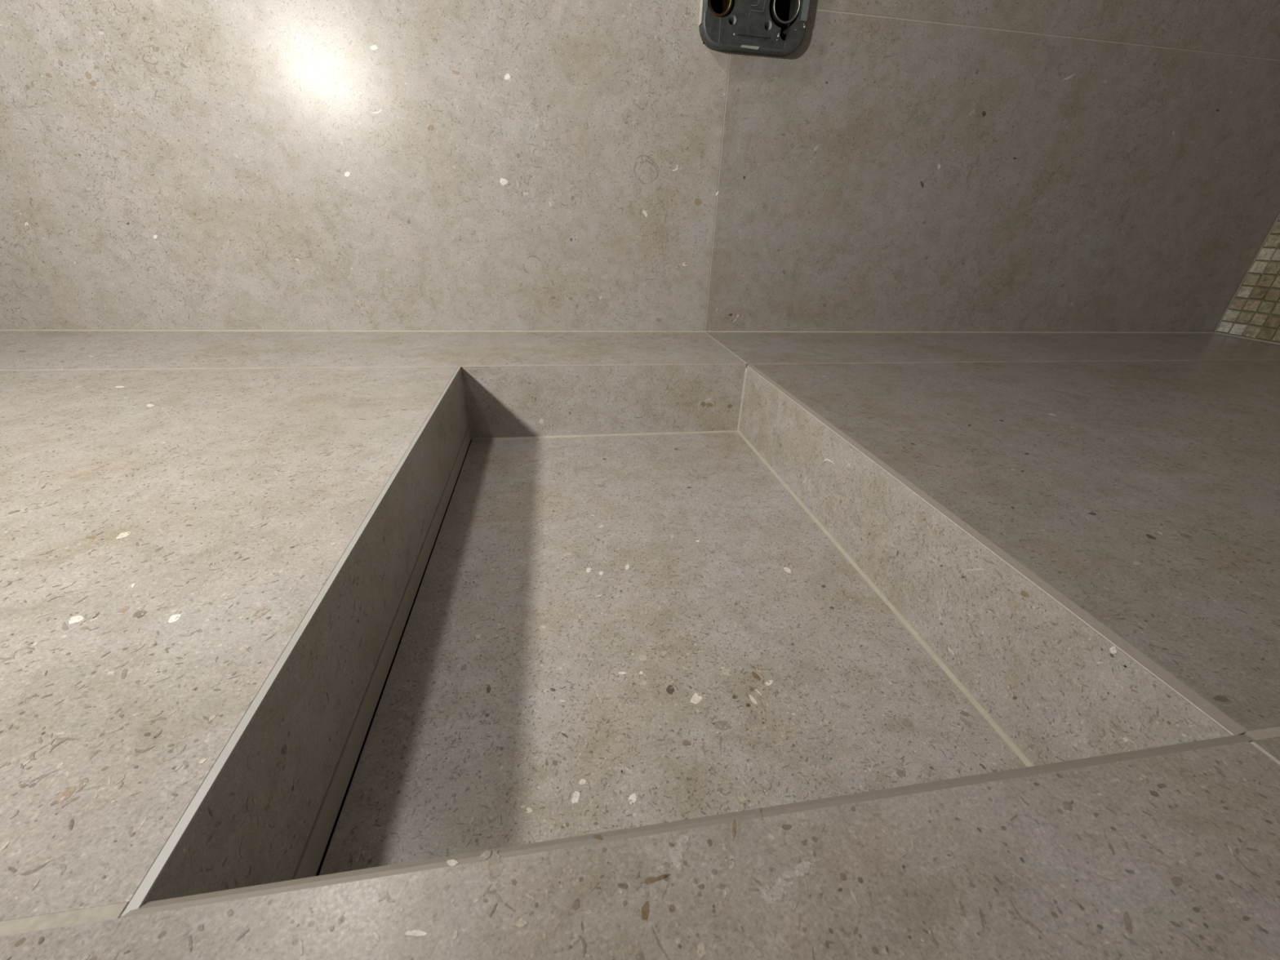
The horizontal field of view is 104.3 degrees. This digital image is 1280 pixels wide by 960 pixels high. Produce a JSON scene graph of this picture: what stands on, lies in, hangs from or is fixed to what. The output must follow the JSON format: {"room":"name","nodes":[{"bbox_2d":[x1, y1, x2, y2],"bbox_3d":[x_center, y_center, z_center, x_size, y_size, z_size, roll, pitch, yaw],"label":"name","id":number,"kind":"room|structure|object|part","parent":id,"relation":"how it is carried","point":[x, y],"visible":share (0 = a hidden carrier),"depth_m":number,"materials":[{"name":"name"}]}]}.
{"room":"bathroom","nodes":[
{"label":"bathroom","id":0,"kind":"room"},
{"bbox_2d":[0,0,1279,332],"bbox_3d":[-0.086,-0.363,0.688,2.320,2.100,0.045,-3,28,-9],"label":"wall","id":1,"kind":"structure","parent":0,"point":[436,165],"depth_m":0.65,"materials":[{"name":"stone"}]},
{"bbox_2d":[0,328,1279,959],"bbox_3d":[-0.034,0.086,0.478,2.320,0.302,0.753,-3,28,-9],"label":"countertop","id":2,"kind":"structure","parent":1,"relation":"attached to","point":[314,644],"depth_m":0.26,"materials":[{"name":"stone"}]},
{"bbox_3d":[-0.164,0.019,0.351,0.008,0.069,0.492,-3,28,-9],"label":"panel","id":3,"kind":"part","parent":2,"relation":"part of","materials":[{"name":"stone"}]},
{"bbox_3d":[-0.036,-0.093,0.601,0.332,0.080,0.008,-3,28,-9],"label":"panel","id":4,"kind":"part","parent":2,"relation":"part of","materials":[{"name":"stone"}]},
{"bbox_2d":[315,425,1026,875],"bbox_3d":[0.002,0.037,0.391,0.422,0.112,0.582,-3,28,-9],"label":"basin","id":5,"kind":"object","parent":2,"relation":"in","point":[541,650],"depth_m":0.29,"materials":[{"name":"stone"}]},
{"bbox_3d":[0.170,0.013,0.408,0.008,0.085,0.492,-3,28,-9],"label":"panel","id":6,"kind":"part","parent":2,"relation":"part of","materials":[{"name":"stone"}]},
{"bbox_2d":[698,0,810,56],"bbox_3d":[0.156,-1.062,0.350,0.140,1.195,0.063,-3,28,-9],"label":"wall box","id":7,"kind":"object","parent":1,"relation":"attached to","point":[775,28],"visible":1,"depth_m":0.59,"materials":[{"name":"black plastic"}]},
{"bbox_3d":[0.077,-0.566,0.564,0.003,0.054,0.001,-3,28,-9],"label":"raised plate","id":8,"kind":"part","parent":7,"relation":"part of","materials":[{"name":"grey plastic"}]},
{"bbox_2d":[707,0,733,17],"bbox_3d":[0.090,-0.567,0.596,0.032,0.032,0.043,-3,28,-9],"label":"socket","id":9,"kind":"object","parent":7,"relation":"attached to","point":[716,8],"depth_m":0.58,"materials":[{"name":"gold metal"}]},
{"bbox_3d":[0.130,-0.602,0.620,0.115,0.117,0.008,-3,28,-9],"label":"plate","id":10,"kind":"part","parent":7,"relation":"part of","materials":[{"name":"grey metal"}]},
{"bbox_2d":[770,0,800,25],"bbox_3d":[0.172,-0.563,0.592,0.034,0.034,0.015,-3,28,-9],"label":"socket","id":11,"kind":"object","parent":7,"relation":"attached to","point":[795,5],"depth_m":0.59,"materials":[{"name":"metal"}]},
{"bbox_3d":[0.196,-0.563,0.587,0.008,0.032,0.001,-3,28,-9],"label":"raised plate","id":12,"kind":"part","parent":7,"relation":"part of","materials":[{"name":"grey plastic"}]},
{"bbox_2d":[1214,213,1279,344],"bbox_3d":[1.186,-0.103,0.281,0.047,2.100,1.395,-3,28,-9],"label":"wall","id":13,"kind":"structure","parent":0,"point":[1253,313],"depth_m":0.85,"materials":[{"name":"tile"}]}
]}

